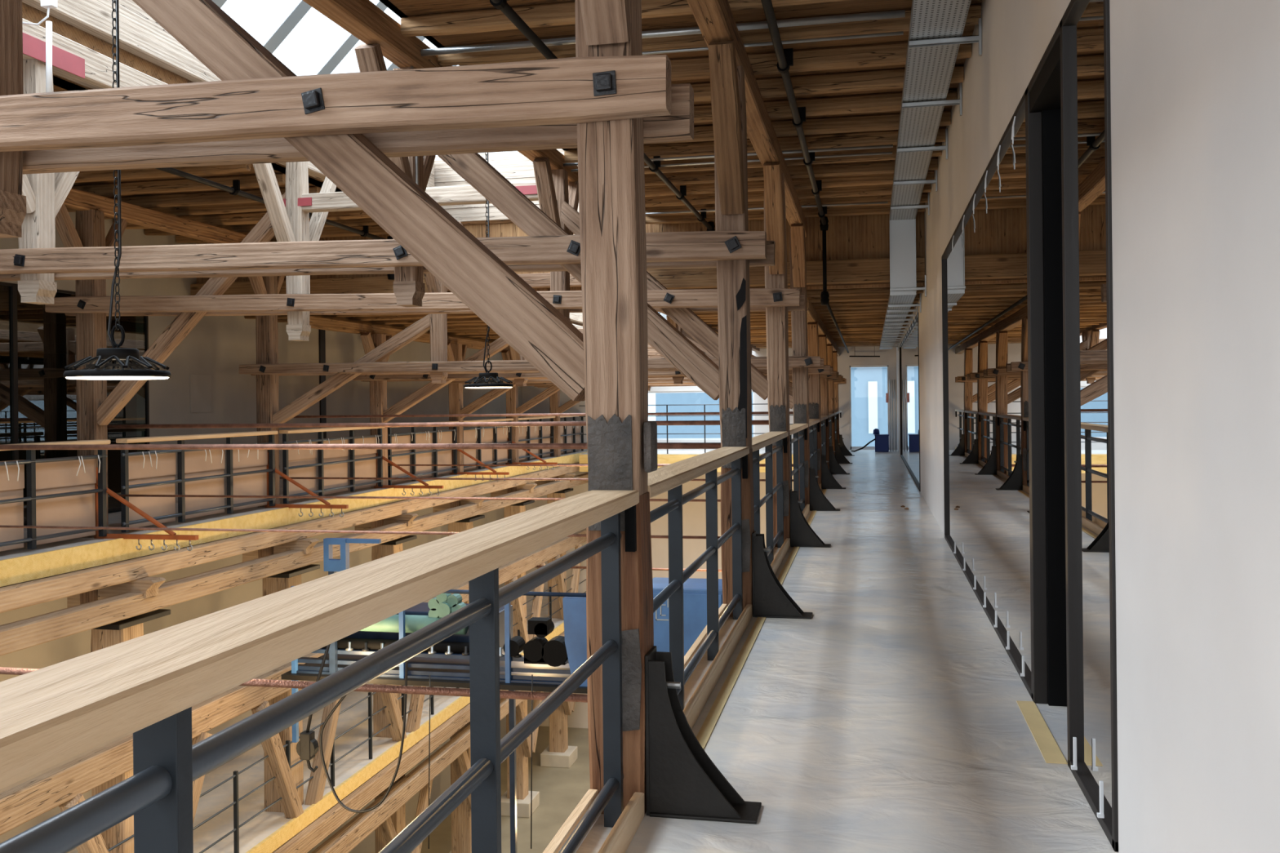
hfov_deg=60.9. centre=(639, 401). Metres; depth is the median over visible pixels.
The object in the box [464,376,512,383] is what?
lampshade
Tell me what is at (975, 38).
bracket
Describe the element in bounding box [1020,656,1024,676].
clip
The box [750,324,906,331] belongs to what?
joist
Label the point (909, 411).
window
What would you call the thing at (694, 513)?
wall
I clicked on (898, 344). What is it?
bracket
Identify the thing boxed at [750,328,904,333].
joist
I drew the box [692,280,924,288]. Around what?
ceiling
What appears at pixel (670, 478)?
guard railing
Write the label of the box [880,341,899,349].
bracket
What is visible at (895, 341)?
joist
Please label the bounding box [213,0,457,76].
window
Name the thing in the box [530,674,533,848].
hanging cable
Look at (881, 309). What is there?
joist
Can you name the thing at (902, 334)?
bracket
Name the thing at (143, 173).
joist
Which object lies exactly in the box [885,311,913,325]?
bracket
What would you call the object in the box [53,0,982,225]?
ceiling
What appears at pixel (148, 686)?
guard railing
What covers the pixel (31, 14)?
trim
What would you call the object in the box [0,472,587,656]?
beam
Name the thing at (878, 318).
joist
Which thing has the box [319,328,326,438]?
trim
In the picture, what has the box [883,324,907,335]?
bracket
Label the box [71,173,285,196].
joist
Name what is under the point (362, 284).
header beam
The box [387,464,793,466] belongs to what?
rod
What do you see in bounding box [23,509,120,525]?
wall
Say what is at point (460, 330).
joist
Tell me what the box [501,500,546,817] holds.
post
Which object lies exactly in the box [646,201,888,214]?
joist
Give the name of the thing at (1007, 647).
clip
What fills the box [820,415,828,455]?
guard railing
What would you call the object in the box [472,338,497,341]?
joist
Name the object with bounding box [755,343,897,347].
joist
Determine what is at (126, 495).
rod
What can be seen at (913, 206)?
bracket
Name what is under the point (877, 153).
joist
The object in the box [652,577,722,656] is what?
tall cabinet
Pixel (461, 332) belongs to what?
joist
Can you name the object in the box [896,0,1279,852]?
wall
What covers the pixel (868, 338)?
joist
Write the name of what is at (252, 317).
joist
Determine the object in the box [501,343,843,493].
roof truss
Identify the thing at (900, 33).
conduit
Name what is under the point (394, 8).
trim
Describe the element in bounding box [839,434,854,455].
iron bracket
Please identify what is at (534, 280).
header beam
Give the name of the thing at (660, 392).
window
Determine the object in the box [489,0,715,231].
tube
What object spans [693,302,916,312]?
joist
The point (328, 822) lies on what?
beam
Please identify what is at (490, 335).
joist
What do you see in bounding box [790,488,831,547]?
iron bracket
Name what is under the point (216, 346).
wall
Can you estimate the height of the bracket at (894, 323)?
0.290 m
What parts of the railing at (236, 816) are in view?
steel post, steel post, steel post, steel post, steel post, steel post, steel post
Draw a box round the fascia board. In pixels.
[578,454,793,472]
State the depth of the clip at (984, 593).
7.28 m
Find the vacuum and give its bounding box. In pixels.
[850,428,888,452]
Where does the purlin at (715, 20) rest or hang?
on the roof truss at (731, 249)
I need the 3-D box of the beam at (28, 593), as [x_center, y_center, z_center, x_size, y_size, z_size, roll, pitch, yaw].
[-4.360,1.886,18.963,0.207,0.226,28.300,-1,0,12]
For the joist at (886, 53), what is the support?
attached to the ceiling at (408, 7)
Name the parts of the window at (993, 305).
pane, pane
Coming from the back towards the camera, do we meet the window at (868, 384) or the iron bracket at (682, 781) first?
the window at (868, 384)
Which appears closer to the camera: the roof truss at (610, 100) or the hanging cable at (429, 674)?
the roof truss at (610, 100)
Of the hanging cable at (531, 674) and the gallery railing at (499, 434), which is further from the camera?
the gallery railing at (499, 434)
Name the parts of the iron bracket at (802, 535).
plate, foot plate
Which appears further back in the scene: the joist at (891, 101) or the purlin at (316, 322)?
the purlin at (316, 322)
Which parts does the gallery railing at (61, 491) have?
infill panel, steel post, handrail, infill panel, steel post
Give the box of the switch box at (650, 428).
[643,421,657,472]
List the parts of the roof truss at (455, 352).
post, wall bracket, arm, post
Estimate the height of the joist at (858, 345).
0.112 m
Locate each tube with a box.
[155,167,395,279]
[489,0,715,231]
[760,0,848,353]
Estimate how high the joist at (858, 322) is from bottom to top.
0.124 m
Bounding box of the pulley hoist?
[296,730,318,773]
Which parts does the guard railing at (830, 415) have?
steel post, steel post, handrail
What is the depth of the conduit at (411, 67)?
7.72 m
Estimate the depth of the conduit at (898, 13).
7.36 m
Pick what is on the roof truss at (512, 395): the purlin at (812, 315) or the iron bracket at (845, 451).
the purlin at (812, 315)
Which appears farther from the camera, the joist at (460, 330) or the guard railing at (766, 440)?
the joist at (460, 330)
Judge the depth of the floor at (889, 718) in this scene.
4.94 m
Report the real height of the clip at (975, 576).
0.100 m
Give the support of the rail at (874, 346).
hanging from the ceiling at (917, 282)
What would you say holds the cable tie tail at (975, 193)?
attached to the window at (993, 305)
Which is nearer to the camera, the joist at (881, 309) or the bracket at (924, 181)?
the bracket at (924, 181)
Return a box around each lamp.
[62,0,171,379]
[463,151,513,388]
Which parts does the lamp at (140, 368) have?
chain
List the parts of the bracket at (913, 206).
arm, wall plate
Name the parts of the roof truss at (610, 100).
queen post, post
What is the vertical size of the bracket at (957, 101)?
0.290 m
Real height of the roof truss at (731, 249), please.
4.180 m
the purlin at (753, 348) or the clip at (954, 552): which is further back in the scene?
the purlin at (753, 348)
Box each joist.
[66,186,320,212]
[66,577,166,608]
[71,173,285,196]
[74,163,250,182]
[104,202,267,219]
[112,209,370,229]
[144,217,377,235]
[175,224,388,243]
[242,537,319,562]
[244,314,421,319]
[277,313,478,322]
[349,316,483,324]
[354,513,417,530]
[375,321,487,327]
[391,324,491,329]
[400,0,849,35]
[426,328,493,333]
[432,496,485,512]
[438,4,981,65]
[447,331,497,335]
[447,333,499,337]
[462,336,499,339]
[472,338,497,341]
[490,483,537,497]
[534,473,576,485]
[564,128,946,163]
[565,110,951,148]
[645,143,942,173]
[645,157,937,186]
[645,170,933,195]
[645,183,930,206]
[646,192,928,215]
[646,202,924,223]
[670,40,971,80]
[674,65,964,102]
[693,89,956,123]
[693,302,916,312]
[693,306,914,316]
[697,311,912,318]
[700,313,911,321]
[706,316,910,324]
[711,320,907,327]
[715,324,884,329]
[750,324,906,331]
[750,328,903,335]
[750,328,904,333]
[750,331,902,337]
[750,333,902,339]
[750,336,881,340]
[750,337,900,342]
[750,338,897,343]
[750,341,880,344]
[752,341,897,346]
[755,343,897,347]
[758,345,879,348]
[806,286,923,297]
[806,293,919,302]
[810,298,918,306]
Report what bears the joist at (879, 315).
attached to the ceiling at (917, 282)
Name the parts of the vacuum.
lid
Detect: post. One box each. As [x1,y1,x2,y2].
[58,608,212,852]
[251,564,341,831]
[372,535,432,852]
[448,515,484,852]
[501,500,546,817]
[540,488,582,768]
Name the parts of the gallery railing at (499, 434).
infill panel, steel post, infill panel, handrail, steel post, infill panel, steel post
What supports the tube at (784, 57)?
hanging from the joist
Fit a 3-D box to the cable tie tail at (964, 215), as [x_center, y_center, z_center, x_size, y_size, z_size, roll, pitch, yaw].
[2.544,-1.397,8.556,0.019,0.141,0.068,-1,0,12]
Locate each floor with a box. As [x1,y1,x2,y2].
[0,451,586,586]
[576,449,1118,852]
[579,449,793,454]
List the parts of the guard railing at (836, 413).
steel post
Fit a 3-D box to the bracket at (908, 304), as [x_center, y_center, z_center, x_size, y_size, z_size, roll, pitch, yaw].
[3.922,-1.461,16.135,0.473,0.290,0.050,-1,0,12]
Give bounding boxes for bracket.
[644,645,761,824]
[751,530,812,618]
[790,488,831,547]
[809,466,839,511]
[821,453,845,488]
[829,444,849,474]
[835,438,852,463]
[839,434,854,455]
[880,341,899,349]
[880,341,900,347]
[880,343,898,351]
[881,333,902,343]
[881,337,902,345]
[882,328,906,338]
[882,331,904,341]
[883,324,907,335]
[884,316,911,329]
[884,320,909,333]
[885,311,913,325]
[886,306,915,321]
[887,302,918,317]
[888,293,921,312]
[889,275,926,297]
[890,191,929,215]
[893,169,937,191]
[897,128,947,159]
[902,82,962,115]
[908,18,982,56]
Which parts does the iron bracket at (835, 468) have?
plate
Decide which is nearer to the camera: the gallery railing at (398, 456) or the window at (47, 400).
the window at (47, 400)
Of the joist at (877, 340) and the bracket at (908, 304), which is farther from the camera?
the joist at (877, 340)
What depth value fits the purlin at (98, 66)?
9.06 m
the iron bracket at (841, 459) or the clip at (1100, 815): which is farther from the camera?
the iron bracket at (841, 459)
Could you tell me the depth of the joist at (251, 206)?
14.19 m
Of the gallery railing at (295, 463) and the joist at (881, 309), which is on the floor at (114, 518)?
the gallery railing at (295, 463)
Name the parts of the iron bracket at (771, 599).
plate, foot plate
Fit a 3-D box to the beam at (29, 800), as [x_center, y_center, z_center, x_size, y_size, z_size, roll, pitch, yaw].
[-4.287,3.915,19.207,0.247,0.346,27.800,-1,0,12]
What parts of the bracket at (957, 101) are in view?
arm, wall plate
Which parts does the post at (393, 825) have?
saddle plate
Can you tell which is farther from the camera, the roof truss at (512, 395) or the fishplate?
the roof truss at (512, 395)
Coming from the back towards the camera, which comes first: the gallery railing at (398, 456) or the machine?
the gallery railing at (398, 456)
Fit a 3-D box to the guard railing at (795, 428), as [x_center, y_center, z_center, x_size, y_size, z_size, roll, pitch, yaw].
[1.765,0.860,12.594,0.203,1.144,3.350,-1,0,12]
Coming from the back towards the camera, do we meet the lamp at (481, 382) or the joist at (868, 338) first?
the joist at (868, 338)
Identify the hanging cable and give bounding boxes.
[320,660,408,813]
[428,674,430,848]
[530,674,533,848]
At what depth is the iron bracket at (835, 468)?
21.17 m
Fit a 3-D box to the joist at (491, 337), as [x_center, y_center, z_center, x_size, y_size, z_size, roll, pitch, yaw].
[-3.359,-1.500,25.072,3.895,0.112,0.103,-1,0,12]
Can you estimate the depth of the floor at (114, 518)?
14.31 m
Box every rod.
[0,443,721,449]
[0,525,720,539]
[0,666,587,702]
[107,420,768,428]
[110,494,760,502]
[279,476,793,481]
[293,411,793,417]
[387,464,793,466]
[534,565,721,572]
[557,463,793,465]
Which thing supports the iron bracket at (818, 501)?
on the floor at (889, 718)
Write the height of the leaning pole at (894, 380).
2.009 m
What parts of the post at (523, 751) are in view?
saddle plate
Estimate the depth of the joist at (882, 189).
13.54 m
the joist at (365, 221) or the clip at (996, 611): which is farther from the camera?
the joist at (365, 221)
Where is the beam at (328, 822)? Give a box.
[271,631,564,852]
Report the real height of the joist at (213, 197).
0.152 m
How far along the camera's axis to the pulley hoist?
9.80 m
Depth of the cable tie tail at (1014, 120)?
5.57 m
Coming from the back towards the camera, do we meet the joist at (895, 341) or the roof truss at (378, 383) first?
the joist at (895, 341)
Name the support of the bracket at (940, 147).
attached to the wall at (1195, 84)
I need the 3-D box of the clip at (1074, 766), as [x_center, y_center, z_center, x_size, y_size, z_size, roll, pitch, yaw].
[1.632,1.323,4.094,0.020,0.120,0.016,-1,0,12]
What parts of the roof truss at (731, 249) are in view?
queen post, queen post, post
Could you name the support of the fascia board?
attached to the floor at (761, 451)
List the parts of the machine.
loom arm, bed rail, bed rail, bed rail, bed rail, platform leg, frame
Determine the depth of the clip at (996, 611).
6.64 m
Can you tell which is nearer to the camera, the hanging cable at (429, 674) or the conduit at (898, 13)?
the conduit at (898, 13)
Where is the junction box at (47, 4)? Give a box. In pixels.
[22,0,57,92]
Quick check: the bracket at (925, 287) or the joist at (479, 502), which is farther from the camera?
the joist at (479, 502)
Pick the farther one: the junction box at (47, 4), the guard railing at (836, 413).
the guard railing at (836, 413)
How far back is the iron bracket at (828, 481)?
17.69 m
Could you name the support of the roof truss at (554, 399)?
on the joist at (568, 475)
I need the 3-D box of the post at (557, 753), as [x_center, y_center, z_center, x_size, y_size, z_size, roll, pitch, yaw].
[-2.248,6.124,29.778,0.820,7.500,2.468,-1,0,12]
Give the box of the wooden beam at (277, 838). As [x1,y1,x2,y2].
[245,622,564,852]
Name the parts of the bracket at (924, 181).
arm, wall plate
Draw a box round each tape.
[696,489,826,749]
[1016,701,1067,764]
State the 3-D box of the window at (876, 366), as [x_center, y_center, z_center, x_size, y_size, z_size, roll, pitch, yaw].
[6.570,0.171,31.176,1.100,2.420,0.080,-1,0,12]
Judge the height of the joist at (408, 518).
0.360 m
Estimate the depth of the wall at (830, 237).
15.15 m
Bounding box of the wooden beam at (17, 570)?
[0,452,586,586]
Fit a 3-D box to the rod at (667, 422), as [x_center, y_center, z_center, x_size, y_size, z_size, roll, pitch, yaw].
[-2.586,0.252,11.901,8.020,0.048,0.048,-1,0,12]
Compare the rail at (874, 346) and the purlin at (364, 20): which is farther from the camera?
the rail at (874, 346)
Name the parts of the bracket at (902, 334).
arm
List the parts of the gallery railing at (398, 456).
steel post, infill panel, steel post, infill panel, handrail, steel post, infill panel, steel post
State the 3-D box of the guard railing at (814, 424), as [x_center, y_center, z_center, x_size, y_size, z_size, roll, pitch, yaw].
[2.498,0.852,16.067,0.204,1.144,3.350,-1,0,12]
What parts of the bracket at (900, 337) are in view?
arm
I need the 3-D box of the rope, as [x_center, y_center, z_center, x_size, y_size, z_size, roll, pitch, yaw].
[-2.866,2.469,9.809,0.329,1.058,0.030,-1,0,12]
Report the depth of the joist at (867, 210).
14.92 m
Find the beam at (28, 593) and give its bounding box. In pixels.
[0,462,579,613]
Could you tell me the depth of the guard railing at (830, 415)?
24.57 m
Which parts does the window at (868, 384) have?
light panel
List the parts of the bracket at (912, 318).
arm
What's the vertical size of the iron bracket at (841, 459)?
0.560 m
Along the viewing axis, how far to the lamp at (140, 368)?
4.78 m
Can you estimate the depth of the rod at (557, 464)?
25.69 m
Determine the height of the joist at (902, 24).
0.142 m
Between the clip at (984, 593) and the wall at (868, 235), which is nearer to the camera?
the clip at (984, 593)
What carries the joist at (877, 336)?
attached to the ceiling at (917, 282)
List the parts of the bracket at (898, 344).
arm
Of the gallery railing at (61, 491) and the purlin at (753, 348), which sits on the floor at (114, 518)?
the gallery railing at (61, 491)
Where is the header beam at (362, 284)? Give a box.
[190,275,428,295]
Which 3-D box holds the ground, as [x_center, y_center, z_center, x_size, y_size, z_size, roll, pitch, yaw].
[-0.352,9.954,14.405,14.360,0.200,36.000,-1,0,12]
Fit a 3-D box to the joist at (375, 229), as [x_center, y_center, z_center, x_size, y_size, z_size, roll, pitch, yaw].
[-5.211,-2.525,16.348,3.895,0.149,0.115,-1,0,12]
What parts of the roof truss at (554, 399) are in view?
post, post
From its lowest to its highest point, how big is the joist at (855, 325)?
0.116 m
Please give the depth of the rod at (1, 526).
8.26 m
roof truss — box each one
[0,0,693,814]
[0,40,775,617]
[44,157,804,604]
[239,221,823,557]
[352,315,832,528]
[447,330,839,508]
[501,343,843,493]
[533,346,846,482]
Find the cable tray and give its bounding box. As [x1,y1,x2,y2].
[879,0,971,349]
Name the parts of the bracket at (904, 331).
arm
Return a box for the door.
[1029,33,1066,706]
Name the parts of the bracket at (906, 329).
arm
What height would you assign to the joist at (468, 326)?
0.124 m
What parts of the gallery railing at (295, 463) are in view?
steel post, infill panel, steel post, handrail, infill panel, steel post, infill panel, steel post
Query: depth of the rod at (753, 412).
15.41 m
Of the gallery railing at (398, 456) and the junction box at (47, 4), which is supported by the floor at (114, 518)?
the gallery railing at (398, 456)
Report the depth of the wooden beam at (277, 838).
17.23 m
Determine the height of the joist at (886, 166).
0.152 m
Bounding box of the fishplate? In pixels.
[22,32,84,78]
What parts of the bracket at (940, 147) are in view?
arm, wall plate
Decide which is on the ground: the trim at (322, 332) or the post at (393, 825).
the post at (393, 825)
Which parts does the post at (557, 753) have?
saddle plate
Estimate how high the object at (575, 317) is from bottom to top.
0.346 m
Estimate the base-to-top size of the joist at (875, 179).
0.142 m
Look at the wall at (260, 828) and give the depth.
17.26 m
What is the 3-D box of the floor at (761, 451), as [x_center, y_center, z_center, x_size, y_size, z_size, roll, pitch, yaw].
[1.927,1.570,30.973,6.950,0.280,2.200,-1,0,12]
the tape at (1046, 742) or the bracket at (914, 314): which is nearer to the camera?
the tape at (1046, 742)
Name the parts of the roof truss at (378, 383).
post, wall bracket, arm, queen post, post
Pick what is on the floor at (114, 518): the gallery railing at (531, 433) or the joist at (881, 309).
the gallery railing at (531, 433)
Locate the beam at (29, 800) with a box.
[0,527,587,835]
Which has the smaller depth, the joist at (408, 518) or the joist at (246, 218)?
the joist at (246, 218)
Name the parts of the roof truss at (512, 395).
post, wall bracket, arm, post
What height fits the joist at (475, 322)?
0.110 m
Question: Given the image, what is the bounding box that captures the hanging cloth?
[885,393,888,402]
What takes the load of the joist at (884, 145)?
attached to the purlin at (364, 20)
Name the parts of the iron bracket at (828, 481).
plate, foot plate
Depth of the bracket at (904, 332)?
22.95 m
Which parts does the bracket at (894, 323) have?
arm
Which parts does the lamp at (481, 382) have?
chain, chain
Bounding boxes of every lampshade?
[64,355,169,369]
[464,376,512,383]
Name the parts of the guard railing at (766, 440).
steel post, steel post, handrail, steel post, fixing plate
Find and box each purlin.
[22,0,434,186]
[22,17,325,181]
[62,188,275,244]
[302,0,580,195]
[309,315,510,352]
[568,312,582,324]
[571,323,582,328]
[660,311,759,351]
[686,0,807,237]
[806,299,839,355]
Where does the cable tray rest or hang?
attached to the wall at (1195, 84)
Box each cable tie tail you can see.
[962,214,964,232]
[973,193,975,213]
[984,170,987,192]
[996,145,1000,169]
[1011,115,1015,143]
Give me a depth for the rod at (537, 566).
26.27 m
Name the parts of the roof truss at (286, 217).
post, wall bracket, arm, queen post, queen post, post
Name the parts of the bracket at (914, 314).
arm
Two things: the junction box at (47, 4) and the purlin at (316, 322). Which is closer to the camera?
the junction box at (47, 4)
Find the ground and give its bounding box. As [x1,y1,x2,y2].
[420,725,591,852]
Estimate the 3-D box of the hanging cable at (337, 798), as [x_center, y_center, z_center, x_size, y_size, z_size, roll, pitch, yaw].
[-2.466,2.906,9.725,0.865,1.548,0.024,-1,0,12]
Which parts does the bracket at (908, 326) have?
arm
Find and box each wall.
[0,212,522,852]
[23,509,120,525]
[68,595,564,852]
[195,211,924,292]
[521,312,897,728]
[815,237,924,289]
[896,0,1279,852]
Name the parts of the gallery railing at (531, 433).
infill panel, steel post, infill panel, handrail, steel post, infill panel, steel post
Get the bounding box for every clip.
[953,542,955,553]
[962,558,965,570]
[973,575,976,589]
[982,592,986,607]
[993,610,997,627]
[1005,631,1009,649]
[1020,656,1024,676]
[1071,737,1077,770]
[1097,781,1104,818]
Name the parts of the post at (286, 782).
saddle plate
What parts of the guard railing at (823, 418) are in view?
steel post, steel post, handrail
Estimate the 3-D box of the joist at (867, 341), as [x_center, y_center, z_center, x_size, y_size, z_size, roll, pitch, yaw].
[4.810,-1.585,28.553,3.855,0.115,0.126,-1,0,12]
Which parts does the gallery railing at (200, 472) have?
steel post, infill panel, steel post, handrail, infill panel, steel post, infill panel, steel post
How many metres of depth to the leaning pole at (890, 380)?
30.51 m
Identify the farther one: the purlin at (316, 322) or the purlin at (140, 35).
the purlin at (316, 322)
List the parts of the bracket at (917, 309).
arm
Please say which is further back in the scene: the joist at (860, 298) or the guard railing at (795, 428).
the joist at (860, 298)
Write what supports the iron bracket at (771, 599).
on the floor at (889, 718)
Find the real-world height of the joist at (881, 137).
0.152 m
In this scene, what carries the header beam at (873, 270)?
attached to the wall at (868, 235)
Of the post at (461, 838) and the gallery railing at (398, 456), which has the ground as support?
the post at (461, 838)
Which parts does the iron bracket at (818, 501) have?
plate, foot plate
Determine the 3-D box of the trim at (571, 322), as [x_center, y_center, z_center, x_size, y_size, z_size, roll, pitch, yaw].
[-1.477,-1.930,24.529,0.060,0.710,16.000,-1,0,12]
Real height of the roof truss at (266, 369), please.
5.060 m
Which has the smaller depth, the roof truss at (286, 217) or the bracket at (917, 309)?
the roof truss at (286, 217)
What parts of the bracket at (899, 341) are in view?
arm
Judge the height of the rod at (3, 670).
0.032 m
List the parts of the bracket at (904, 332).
arm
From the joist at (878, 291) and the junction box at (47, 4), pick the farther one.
the joist at (878, 291)
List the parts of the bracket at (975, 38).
arm, wall plate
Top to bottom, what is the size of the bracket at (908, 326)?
0.290 m
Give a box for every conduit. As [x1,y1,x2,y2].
[410,66,418,186]
[420,9,905,56]
[440,31,903,67]
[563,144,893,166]
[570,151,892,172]
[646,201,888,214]
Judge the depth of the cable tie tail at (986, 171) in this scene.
6.89 m
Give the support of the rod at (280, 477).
attached to the roof truss at (266, 369)
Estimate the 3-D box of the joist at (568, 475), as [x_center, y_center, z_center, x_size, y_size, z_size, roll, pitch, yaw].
[-2.314,2.154,29.805,1.120,0.360,0.220,-1,0,12]
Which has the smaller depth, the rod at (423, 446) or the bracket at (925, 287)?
the rod at (423, 446)
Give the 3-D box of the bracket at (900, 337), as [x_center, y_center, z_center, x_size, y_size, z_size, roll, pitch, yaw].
[5.987,-1.483,25.919,0.473,0.290,0.050,-1,0,12]
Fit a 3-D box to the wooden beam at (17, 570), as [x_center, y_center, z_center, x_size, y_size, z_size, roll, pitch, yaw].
[-4.340,1.641,19.213,0.040,0.250,27.800,-1,0,12]
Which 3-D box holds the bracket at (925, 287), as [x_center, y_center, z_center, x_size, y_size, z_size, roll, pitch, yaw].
[3.612,-1.553,14.667,0.473,0.290,0.050,-1,0,12]
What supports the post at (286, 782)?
on the ground
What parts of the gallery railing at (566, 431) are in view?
infill panel, steel post, infill panel, handrail, steel post, infill panel, steel post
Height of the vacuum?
0.640 m
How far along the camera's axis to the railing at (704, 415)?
29.96 m
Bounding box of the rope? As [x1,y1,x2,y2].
[306,644,330,732]
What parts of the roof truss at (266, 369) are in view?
post, wall bracket, arm, queen post, post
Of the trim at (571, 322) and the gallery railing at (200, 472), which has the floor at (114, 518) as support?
the gallery railing at (200, 472)
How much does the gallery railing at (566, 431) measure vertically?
1.088 m
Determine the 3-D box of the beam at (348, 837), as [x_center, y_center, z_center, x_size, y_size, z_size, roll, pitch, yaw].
[-4.061,6.773,19.166,0.226,0.306,27.800,-1,0,12]
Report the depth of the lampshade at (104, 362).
4.71 m
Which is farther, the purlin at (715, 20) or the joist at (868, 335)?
the joist at (868, 335)
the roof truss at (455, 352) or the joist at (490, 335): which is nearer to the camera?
the roof truss at (455, 352)
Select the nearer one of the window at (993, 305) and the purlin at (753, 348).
the window at (993, 305)
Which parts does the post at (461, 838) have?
saddle plate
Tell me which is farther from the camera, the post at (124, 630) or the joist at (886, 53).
the post at (124, 630)
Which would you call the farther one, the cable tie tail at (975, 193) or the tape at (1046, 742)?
the cable tie tail at (975, 193)
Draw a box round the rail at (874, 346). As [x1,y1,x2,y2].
[849,346,879,356]
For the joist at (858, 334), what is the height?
0.123 m
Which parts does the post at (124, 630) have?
saddle plate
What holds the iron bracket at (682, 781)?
on the floor at (889, 718)
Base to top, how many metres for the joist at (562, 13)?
0.139 m
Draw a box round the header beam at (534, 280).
[447,272,581,290]
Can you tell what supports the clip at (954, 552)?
attached to the window at (993, 305)
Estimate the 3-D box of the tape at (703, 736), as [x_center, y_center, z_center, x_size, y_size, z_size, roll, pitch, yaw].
[1.558,1.431,10.789,0.055,0.003,13.850,-1,0,12]
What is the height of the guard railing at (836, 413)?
1.144 m
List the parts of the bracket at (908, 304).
arm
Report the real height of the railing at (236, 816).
1.100 m
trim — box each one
[22,2,342,191]
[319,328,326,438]
[382,0,568,150]
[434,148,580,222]
[570,320,582,325]
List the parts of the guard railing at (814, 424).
steel post, handrail, steel post, fixing plate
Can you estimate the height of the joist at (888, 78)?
0.150 m
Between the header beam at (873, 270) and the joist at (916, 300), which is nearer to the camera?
the header beam at (873, 270)
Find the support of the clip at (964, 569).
attached to the window at (993, 305)
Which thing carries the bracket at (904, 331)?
attached to the wall at (1195, 84)
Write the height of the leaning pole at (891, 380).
2.009 m
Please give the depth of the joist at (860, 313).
19.21 m
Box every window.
[0,281,149,524]
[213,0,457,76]
[648,390,754,439]
[655,367,888,446]
[848,364,889,449]
[899,311,920,491]
[941,0,1118,852]
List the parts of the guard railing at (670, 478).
steel post, handrail, steel post, steel post, fixing plate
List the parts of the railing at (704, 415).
steel post, steel post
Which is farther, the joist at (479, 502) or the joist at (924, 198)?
the joist at (479, 502)
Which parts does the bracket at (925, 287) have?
arm, wall plate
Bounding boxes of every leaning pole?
[889,379,890,451]
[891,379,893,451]
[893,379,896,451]
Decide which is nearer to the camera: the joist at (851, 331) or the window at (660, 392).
the joist at (851, 331)
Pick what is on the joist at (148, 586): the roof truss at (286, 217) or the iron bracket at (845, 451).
the roof truss at (286, 217)
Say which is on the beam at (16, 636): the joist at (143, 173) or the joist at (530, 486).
the joist at (530, 486)
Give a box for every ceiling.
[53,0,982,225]
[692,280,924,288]
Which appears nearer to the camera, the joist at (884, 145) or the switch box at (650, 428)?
the switch box at (650, 428)
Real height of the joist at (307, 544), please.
0.360 m
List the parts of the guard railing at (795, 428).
steel post, steel post, handrail, steel post, fixing plate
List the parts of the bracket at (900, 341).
arm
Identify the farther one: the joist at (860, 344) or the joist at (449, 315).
the joist at (860, 344)
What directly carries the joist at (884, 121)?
attached to the ceiling at (408, 7)
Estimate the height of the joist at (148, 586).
0.360 m
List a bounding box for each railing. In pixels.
[0,440,110,551]
[0,489,644,852]
[107,568,586,852]
[115,431,278,532]
[279,426,385,503]
[386,421,458,484]
[462,417,513,470]
[518,416,555,460]
[560,415,583,453]
[578,403,793,453]
[648,446,751,729]
[751,431,790,574]
[789,423,809,519]
[808,418,821,489]
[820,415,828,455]
[828,413,834,446]
[834,411,838,439]
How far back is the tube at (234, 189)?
12.20 m
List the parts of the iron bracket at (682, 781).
plate, plate, foot plate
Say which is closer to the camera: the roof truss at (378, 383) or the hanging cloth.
the roof truss at (378, 383)
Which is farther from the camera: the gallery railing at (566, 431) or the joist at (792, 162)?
the gallery railing at (566, 431)
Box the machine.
[281,537,587,852]
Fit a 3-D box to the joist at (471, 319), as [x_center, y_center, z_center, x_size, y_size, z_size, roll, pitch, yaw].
[-4.432,-1.484,19.986,3.895,0.123,0.128,-1,0,12]
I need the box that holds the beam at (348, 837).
[311,690,533,852]
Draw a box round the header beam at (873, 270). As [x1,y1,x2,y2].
[647,257,924,288]
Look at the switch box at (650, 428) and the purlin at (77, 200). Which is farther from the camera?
the purlin at (77, 200)
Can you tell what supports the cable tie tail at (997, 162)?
attached to the window at (993, 305)
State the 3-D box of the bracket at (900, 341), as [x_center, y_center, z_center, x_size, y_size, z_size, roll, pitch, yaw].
[6.194,-1.485,26.898,0.473,0.290,0.050,-1,0,12]

